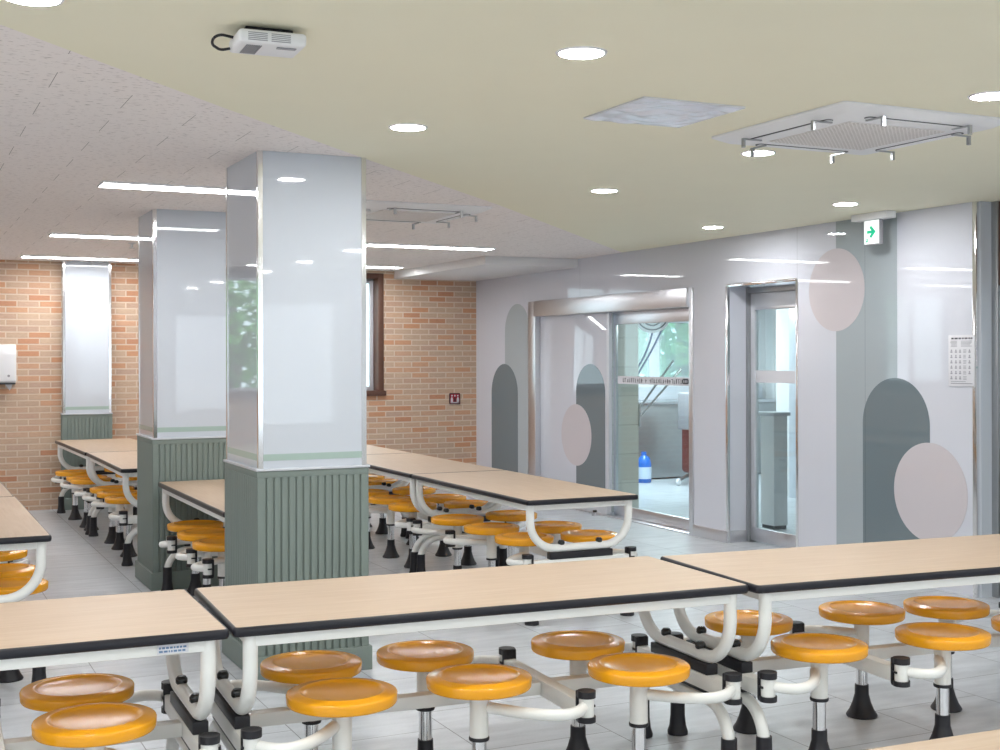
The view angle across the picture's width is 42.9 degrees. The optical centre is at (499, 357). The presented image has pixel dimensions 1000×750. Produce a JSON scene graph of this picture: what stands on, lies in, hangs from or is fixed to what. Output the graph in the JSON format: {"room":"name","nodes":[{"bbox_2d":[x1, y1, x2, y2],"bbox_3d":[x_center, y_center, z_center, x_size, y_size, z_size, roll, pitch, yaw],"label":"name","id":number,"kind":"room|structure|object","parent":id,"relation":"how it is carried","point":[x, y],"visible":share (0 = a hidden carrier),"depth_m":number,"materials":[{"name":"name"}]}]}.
{"room":"eatery","nodes":[
{"label":"eatery","id":0,"kind":"room"},
{"bbox_2d":[0,260,475,510],"bbox_3d":[-5.509,0.296,13.249,11.950,2.630,0.250,0,0,-26],"label":"wall","id":1,"kind":"structure","parent":0,"point":[430,325],"depth_m":13.84,"materials":[{"name":"brick"}]},
{"bbox_2d":[0,345,15,389],"bbox_3d":[-5.166,0.104,13.205,0.260,0.478,0.127,0,0,-26],"label":"dispenser","id":2,"kind":"object","parent":1,"relation":"attached to","point":[7,352],"visible":1,"depth_m":13.18,"materials":[{"name":"white plastic"}]},
{"bbox_2d":[366,273,385,395],"bbox_3d":[-2.072,-0.271,14.857,1.500,1.450,0.230,0,0,-26],"label":"window","id":3,"kind":"structure","parent":1,"relation":"in","point":[375,281],"depth_m":15.08,"materials":[{"name":"brown wood"}]},
{"bbox_2d":[449,393,459,403],"bbox_3d":[-0.551,0.501,15.487,0.144,0.136,0.011,0,0,-26],"label":"fire sign","id":4,"kind":"object","parent":1,"relation":"attached to","point":[454,398],"visible":1,"depth_m":15.48,"materials":[{"name":"red plastic"}]},
{"bbox_2d":[0,25,621,270],"bbox_3d":[-2.109,-1.076,6.171,11.950,0.100,15.950,0,0,-26],"label":"ceiling","id":5,"kind":"structure","parent":0,"point":[71,122],"depth_m":6.94,"materials":[{"name":"tile"}]},
{"bbox_2d":[20,255,137,260],"bbox_3d":[-4.223,-1.014,13.005,1.260,0.014,0.220,0,0,-26],"label":"recessed light","id":6,"kind":"object","parent":5,"relation":"in","point":[22,256],"visible":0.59,"depth_m":12.96,"materials":[{"name":"white plastic"}]},
{"bbox_2d":[48,233,137,239],"bbox_3d":[-3.153,-1.017,10.779,1.260,0.014,0.220,0,0,-26],"label":"recessed light","id":7,"kind":"object","parent":5,"relation":"in","point":[73,235],"visible":0.59,"depth_m":10.62,"materials":[{"name":"white plastic"}]},
{"bbox_2d":[97,180,225,193],"bbox_3d":[-1.778,-1.019,7.734,1.260,0.014,0.220,0,0,-26],"label":"recessed light","id":8,"kind":"object","parent":5,"relation":"in","point":[104,184],"visible":0.59,"depth_m":7.58,"materials":[{"name":"white plastic"}]},
{"bbox_2d":[366,265,403,268],"bbox_3d":[-1.696,-1.020,14.165,1.260,0.014,0.220,0,0,-26],"label":"recessed light","id":9,"kind":"object","parent":5,"relation":"in","point":[367,266],"visible":0.41,"depth_m":14.33,"materials":[{"name":"white plastic"}]},
{"bbox_2d":[366,200,491,228],"bbox_3d":[-0.667,-0.987,8.895,0.930,0.081,0.930,0,0,-26],"label":"air conditioner","id":10,"kind":"object","parent":5,"relation":"attached to","point":[376,210],"visible":0.7,"depth_m":8.66,"materials":[{"name":"white plastic"}]},
{"bbox_2d":[366,210,454,221],"bbox_3d":[-0.667,-0.990,8.895,0.540,0.005,0.540,0,0,-26],"label":"grille","id":11,"kind":"object","parent":10,"relation":"attached to","point":[402,215],"depth_m":8.85,"materials":[{"name":"grey metal"}]},
{"bbox_2d":[387,208,459,211],"bbox_3d":[-0.507,-0.992,8.563,0.540,0.003,0.043,0,0,-26],"label":"outlet","id":12,"kind":"object","parent":10,"relation":"attached to","point":[415,209],"depth_m":8.55,"materials":[{"name":"grey metal"}]},
{"bbox_2d":[366,243,495,250],"bbox_3d":[-0.656,-1.022,11.746,1.260,0.014,0.220,0,0,-26],"label":"recessed light","id":13,"kind":"object","parent":5,"relation":"in","point":[367,244],"visible":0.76,"depth_m":11.73,"materials":[{"name":"white plastic"}]},
{"bbox_2d":[394,256,577,280],"bbox_3d":[-0.223,-0.984,14.231,1.074,0.089,2.563,0,0,-26],"label":"ceiling","id":14,"kind":"structure","parent":0,"point":[483,267],"depth_m":13.59,"materials":[{"name":"white paint"}]},
{"bbox_2d":[0,0,999,252],"bbox_3d":[-0.863,-1.078,3.580,11.950,0.100,14.800,0,0,-26],"label":"ceiling","id":15,"kind":"structure","parent":0,"point":[503,114],"depth_m":4.80,"materials":[{"name":"paint"}]},
{"bbox_2d":[5,0,64,6],"bbox_3d":[-1.332,-1.024,3.621,0.176,0.006,0.176,0,0,-26],"label":"recessed light","id":16,"kind":"object","parent":15,"relation":"in","point":[34,3],"visible":1,"depth_m":3.66,"materials":[{"name":"white plastic"}]},
{"bbox_2d":[211,26,305,57],"bbox_3d":[-0.762,-0.995,3.987,0.278,0.065,0.176,0,0,-23],"label":"projector","id":17,"kind":"object","parent":15,"relation":"attached to","point":[251,40],"visible":1,"depth_m":3.95,"materials":[{"name":"white plastic"}]},
{"bbox_2d":[388,123,427,131],"bbox_3d":[-0.410,-1.026,5.673,0.176,0.006,0.176,0,0,-26],"label":"recessed light","id":18,"kind":"object","parent":15,"relation":"in","point":[408,127],"visible":1,"depth_m":5.67,"materials":[{"name":"white plastic"}]},
{"bbox_2d":[555,46,606,59],"bbox_3d":[0.275,-1.027,4.294,0.176,0.006,0.176,0,0,-26],"label":"recessed light","id":19,"kind":"object","parent":15,"relation":"in","point":[576,52],"visible":1,"depth_m":4.28,"materials":[{"name":"white plastic"}]},
{"bbox_2d":[590,189,617,192],"bbox_3d":[0.643,-1.028,7.844,0.176,0.006,0.176,0,0,-26],"label":"recessed light","id":20,"kind":"object","parent":15,"relation":"in","point":[592,190],"visible":1,"depth_m":7.82,"materials":[{"name":"white plastic"}]},
{"bbox_2d":[583,96,745,127],"bbox_3d":[0.682,-1.020,5.339,0.490,0.021,0.490,0,0,-26],"label":"access panel","id":21,"kind":"object","parent":15,"relation":"in","point":[644,110],"visible":1,"depth_m":5.28,"materials":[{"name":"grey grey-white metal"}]},
{"bbox_2d":[702,226,723,228],"bbox_3d":[1.684,-1.030,10.064,0.176,0.006,0.176,0,0,-26],"label":"recessed light","id":22,"kind":"object","parent":15,"relation":"in","point":[704,227],"visible":1,"depth_m":10.06,"materials":[{"name":"white plastic"}]},
{"bbox_2d":[741,150,775,155],"bbox_3d":[1.301,-1.029,6.407,0.176,0.006,0.176,0,0,-26],"label":"recessed light","id":23,"kind":"object","parent":15,"relation":"in","point":[757,152],"visible":0.88,"depth_m":6.40,"materials":[{"name":"white plastic"}]},
{"bbox_2d":[832,202,858,205],"bbox_3d":[2.322,-1.032,8.551,0.176,0.006,0.176,0,0,-26],"label":"recessed light","id":24,"kind":"object","parent":15,"relation":"in","point":[840,203],"visible":1,"depth_m":8.55,"materials":[{"name":"white plastic"}]},
{"bbox_2d":[712,101,999,162],"bbox_3d":[1.601,-0.992,5.725,0.930,0.081,0.930,0,0,-26],"label":"air conditioner","id":25,"kind":"object","parent":15,"relation":"attached to","point":[843,127],"visible":1,"depth_m":5.57,"materials":[{"name":"white plastic"}]},
{"bbox_2d":[751,119,832,138],"bbox_3d":[1.269,-0.996,5.565,0.043,0.003,0.540,0,0,-26],"label":"outlet","id":26,"kind":"object","parent":25,"relation":"attached to","point":[821,121],"depth_m":5.55,"materials":[{"name":"grey metal"}]},
{"bbox_2d":[756,144,847,151],"bbox_3d":[1.441,-0.996,6.057,0.540,0.003,0.043,0,0,-26],"label":"outlet","id":27,"kind":"object","parent":25,"relation":"attached to","point":[783,146],"depth_m":6.04,"materials":[{"name":"grey metal"}]},
{"bbox_2d":[770,121,944,149],"bbox_3d":[1.601,-0.995,5.725,0.540,0.005,0.540,0,0,-26],"label":"grille","id":28,"kind":"object","parent":25,"relation":"attached to","point":[855,135],"depth_m":5.68,"materials":[{"name":"grey metal"}]},
{"bbox_2d":[864,117,961,126],"bbox_3d":[1.761,-0.997,5.393,0.540,0.003,0.043,0,0,-26],"label":"outlet","id":29,"kind":"object","parent":25,"relation":"attached to","point":[888,119],"depth_m":5.38,"materials":[{"name":"grey metal"}]},
{"bbox_2d":[875,132,963,150],"bbox_3d":[1.933,-0.997,5.884,0.043,0.003,0.540,0,0,-26],"label":"outlet","id":30,"kind":"object","parent":25,"relation":"attached to","point":[952,134],"depth_m":5.85,"materials":[{"name":"grey metal"}]},
{"bbox_2d":[851,210,895,245],"bbox_3d":[2.675,-0.921,9.112,0.090,0.227,0.365,0,0,-26],"label":"exit sign","id":31,"kind":"object","parent":15,"relation":"hanging from","point":[873,221],"visible":1,"depth_m":9.07,"materials":[{"name":"white plastic"}]},
{"bbox_2d":[967,91,999,100],"bbox_3d":[1.937,-1.031,5.015,0.176,0.006,0.176,0,0,-26],"label":"recessed light","id":32,"kind":"object","parent":15,"relation":"in","point":[989,95],"visible":1,"depth_m":5.01,"materials":[{"name":"white plastic"}]},
{"bbox_2d":[0,473,999,749],"bbox_3d":[0.438,1.659,6.367,16.700,0.120,18.700,0,0,-26],"label":"floor","id":33,"kind":"structure","parent":0,"point":[78,564],"depth_m":6.42,"materials":[{"name":"grey tile"}]},
{"bbox_2d":[0,482,13,496],"bbox_3d":[-3.756,1.232,8.544,0.890,0.751,1.922,0,0,-26],"label":"table","id":34,"kind":"object","parent":33,"relation":"on","point":[4,492],"visible":0.03,"depth_m":8.06,"materials":[{"name":"brown wood"}]},
{"bbox_2d":[0,497,51,682],"bbox_3d":[-2.914,1.230,6.810,0.890,0.751,1.922,0,0,-26],"label":"table","id":35,"kind":"object","parent":33,"relation":"on","point":[20,531],"visible":0.66,"depth_m":6.30,"materials":[{"name":"brown wood"}]},
{"bbox_2d":[60,261,112,509],"bbox_3d":[-4.433,0.294,13.613,0.539,2.630,0.264,0,0,-26],"label":"column","id":36,"kind":"structure","parent":33,"relation":"on","point":[86,413],"depth_m":13.50,"materials":[{"name":"white glass"}]},
{"bbox_2d":[51,438,136,534],"bbox_3d":[-3.850,1.232,12.502,0.918,0.751,1.924,0,0,-27],"label":"table","id":37,"kind":"object","parent":33,"relation":"on","point":[79,479],"visible":0.53,"depth_m":12.46,"materials":[{"name":"brown wood"}]},
{"bbox_2d":[82,451,136,565],"bbox_3d":[-2.973,1.231,10.776,0.896,0.751,1.922,0,0,-26],"label":"table","id":38,"kind":"object","parent":33,"relation":"on","point":[120,499],"visible":0.43,"depth_m":10.63,"materials":[{"name":"brown wood"}]},
{"bbox_2d":[0,589,228,749],"bbox_3d":[-1.876,1.228,3.943,1.922,0.751,0.892,0,0,-24],"label":"table","id":39,"kind":"object","parent":33,"relation":"on","point":[85,711],"visible":1,"depth_m":4.06,"materials":[{"name":"brown wood"}]},
{"bbox_2d":[135,209,225,590],"bbox_3d":[-2.246,0.290,9.155,0.641,2.630,0.634,0,0,-26],"label":"column","id":40,"kind":"structure","parent":33,"relation":"on","point":[181,435],"depth_m":8.88,"materials":[{"name":"white glass"}]},
{"bbox_2d":[158,479,224,602],"bbox_3d":[-1.586,1.228,8.032,0.889,0.751,1.924,0,0,-26],"label":"table","id":41,"kind":"object","parent":33,"relation":"on","point":[205,539],"visible":0.4,"depth_m":8.18,"materials":[{"name":"brown wood"}]},
{"bbox_2d":[222,150,371,680],"bbox_3d":[-1.086,0.287,6.720,0.611,2.630,0.709,0,0,-26],"label":"column","id":42,"kind":"structure","parent":33,"relation":"on","point":[297,468],"depth_m":6.44,"materials":[{"name":"white glass"}]},
{"bbox_2d":[367,445,409,536],"bbox_3d":[-1.532,1.228,12.060,0.890,0.751,1.922,0,0,-25],"label":"table","id":43,"kind":"object","parent":33,"relation":"on","point":[375,480],"visible":0.11,"depth_m":11.54,"materials":[{"name":"brown wood"}]},
{"bbox_2d":[367,453,501,572],"bbox_3d":[-0.712,1.226,10.315,0.890,0.751,1.922,0,0,-25],"label":"table","id":44,"kind":"object","parent":33,"relation":"on","point":[388,499],"visible":0.64,"depth_m":10.02,"materials":[{"name":"brown wood"}]},
{"bbox_2d":[194,556,747,749],"bbox_3d":[-0.092,1.225,4.701,1.942,0.751,0.954,0,0,-23],"label":"table","id":45,"kind":"object","parent":33,"relation":"on","point":[448,672],"visible":0.98,"depth_m":4.59,"materials":[{"name":"brown wood"}]},
{"bbox_2d":[411,470,637,625],"bbox_3d":[0.108,1.224,8.571,0.890,0.751,1.922,0,0,-25],"label":"table","id":46,"kind":"object","parent":33,"relation":"on","point":[492,526],"visible":0.84,"depth_m":8.29,"materials":[{"name":"brown wood"}]},
{"bbox_2d":[639,452,651,482],"bbox_3d":[1.839,1.401,16.261,0.195,0.390,0.195,0,0,2],"label":"detergent jug","id":47,"kind":"object","parent":33,"relation":"on","point":[644,460],"visible":0.88,"depth_m":16.18,"materials":[{"name":"blue plastic"}]},
{"bbox_2d":[676,392,688,485],"bbox_3d":[2.444,1.015,15.932,0.420,1.160,0.645,0,0,39],"label":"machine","id":48,"kind":"object","parent":33,"relation":"on","point":[683,397],"visible":0.27,"depth_m":15.83,"materials":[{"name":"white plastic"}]},
{"bbox_2d":[638,385,775,477],"bbox_3d":[2.079,0.986,16.915,3.840,1.180,0.530,0,0,-26],"label":"wall","id":49,"kind":"structure","parent":33,"relation":"on","point":[660,437],"depth_m":16.72,"materials":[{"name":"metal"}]},
{"bbox_2d":[639,398,775,404],"bbox_3d":[2.078,0.595,16.915,3.840,0.039,0.530,0,0,-26],"label":"countertop","id":50,"kind":"structure","parent":49,"relation":"on","point":[657,402],"depth_m":16.74,"materials":[{"name":"metal"}]},
{"bbox_2d":[758,411,789,528],"bbox_3d":[2.567,1.052,11.907,0.200,1.085,0.240,0,0,-26],"label":"base cabinet","id":51,"kind":"object","parent":33,"relation":"on","point":[774,510],"visible":0.91,"depth_m":11.83,"materials":[{"name":"white plastic"}]},
{"bbox_2d":[660,534,999,749],"bbox_3d":[1.712,1.221,5.425,1.922,0.751,0.904,0,0,-21],"label":"table","id":52,"kind":"object","parent":33,"relation":"on","point":[779,574],"visible":0.91,"depth_m":5.16,"materials":[{"name":"brown wood"}]},
{"bbox_2d":[865,729,999,749],"bbox_3d":[0.939,1.223,2.382,1.942,0.751,0.954,0,0,-23],"label":"table","id":53,"kind":"object","parent":33,"relation":"on","point":[985,740],"visible":1,"depth_m":2.79,"materials":[{"name":"brown wood"}]},
{"bbox_2d":[611,313,638,511],"bbox_3d":[1.284,0.283,13.221,0.290,2.629,0.120,0,0,-26],"label":"wall","id":54,"kind":"structure","parent":0,"point":[628,401],"depth_m":13.17,"materials":[{"name":"beige tile"}]},
{"bbox_2d":[639,360,681,425],"bbox_3d":[1.682,0.373,13.379,0.572,0.688,0.100,0,0,-26],"label":"handrail","id":55,"kind":"object","parent":54,"relation":"attached to","point":[672,361],"visible":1,"depth_m":13.34,"materials":[{"name":"metal"}]},
{"bbox_2d":[638,283,788,495],"bbox_3d":[3.364,0.278,13.833,4.550,2.630,7.620,0,0,-26],"label":"wall","id":56,"kind":"structure","parent":0,"point":[773,324],"depth_m":17.19,"materials":[{"name":"white paint"}]},
{"bbox_2d":[647,321,688,377],"bbox_3d":[2.447,-0.105,17.470,2.650,0.860,0.070,0,0,-26],"label":"window","id":57,"kind":"structure","parent":56,"relation":"in","point":[653,360],"depth_m":17.26,"materials":[{"name":"clear glass"}]},
{"bbox_2d":[638,385,761,399],"bbox_3d":[1.976,0.485,17.127,3.800,0.179,0.060,0,0,-26],"label":"backsplash","id":58,"kind":"structure","parent":56,"relation":"attached to","point":[670,393],"depth_m":17.22,"materials":[{"name":"white metal"}]},
{"bbox_2d":[789,283,795,497],"bbox_3d":[3.867,0.278,13.420,0.099,2.628,2.440,0,0,-26],"label":"trim","id":59,"kind":"structure","parent":56,"relation":"attached to","point":[792,337],"depth_m":14.44,"materials":[{"name":"white metal"}]},
{"bbox_2d":[476,202,972,596],"bbox_3d":[3.648,0.278,7.662,0.214,2.630,18.250,0,0,-26],"label":"wall","id":60,"kind":"structure","parent":0,"point":[885,443],"depth_m":9.68,"materials":[{"name":"paint"}]},
{"bbox_2d":[528,287,693,535],"bbox_3d":[1.109,0.485,12.903,0.240,2.225,3.252,0,0,-26],"label":"door","id":61,"kind":"structure","parent":60,"relation":"in","point":[570,339],"depth_m":13.21,"materials":[{"name":"metal"}]},
{"bbox_2d":[693,525,746,542],"bbox_3d":[0.942,1.548,13.329,0.258,0.100,5.193,0,0,-26],"label":"baseboard","id":62,"kind":"structure","parent":60,"relation":"attached to","point":[699,531],"depth_m":11.03,"materials":[{"name":"metal"}]},
{"bbox_2d":[746,282,795,547],"bbox_3d":[2.379,0.445,10.630,0.090,2.300,1.100,0,0,-26],"label":"door","id":63,"kind":"structure","parent":60,"relation":"in","point":[777,296],"depth_m":10.97,"materials":[{"name":"metal"}]},
{"bbox_2d":[725,201,978,597],"bbox_3d":[2.562,0.280,9.701,0.024,2.630,2.805,0,0,-26],"label":"trim","id":64,"kind":"structure","parent":60,"relation":"attached to","point":[975,205],"depth_m":10.09,"materials":[{"name":"metal"}]},
{"bbox_2d":[948,335,974,386],"bbox_3d":[3.103,0.021,8.548,0.008,0.345,0.231,0,0,-26],"label":"notice","id":65,"kind":"object","parent":60,"relation":"attached to","point":[961,348],"visible":1,"depth_m":8.54,"materials":[{"name":"paper"}]},
{"bbox_2d":[979,201,999,597],"bbox_3d":[3.565,0.278,7.810,0.144,2.629,1.480,0,0,-26],"label":"door","id":66,"kind":"structure","parent":60,"relation":"in","point":[989,212],"depth_m":8.44,"materials":[{"name":"white glass"}]},
{"bbox_3d":[3.434,-1.087,13.913,4.750,0.100,7.700,0,0,-26],"label":"ceiling","id":67,"kind":"structure","parent":0,"visible":0},
{"bbox_2d":[638,322,668,374],"bbox_3d":[1.643,-0.359,14.006,0.474,1.344,0.104,0,0,4],"label":"hose reel","id":68,"kind":"object","parent":67,"relation":"hanging from","point":[651,328],"visible":0.41,"depth_m":13.96,"materials":[{"name":"white plastic"}]},
{"label":"outside","id":69,"kind":"structure","parent":0,"visible":0},
{"bbox_3d":[-2.093,1.684,8.978,32.000,0.120,34.000,0,0,-26],"label":"ground","id":70,"kind":"structure","parent":69,"visible":0},
{"bbox_2d":[638,323,688,376],"bbox_3d":[3.110,-0.189,21.697,2.135,3.654,3.883,0,0,-45],"label":"tree","id":71,"kind":"object","parent":70,"relation":"on","point":[678,351],"visible":0.11,"depth_m":21.28,"materials":[{"name":"green plant"}]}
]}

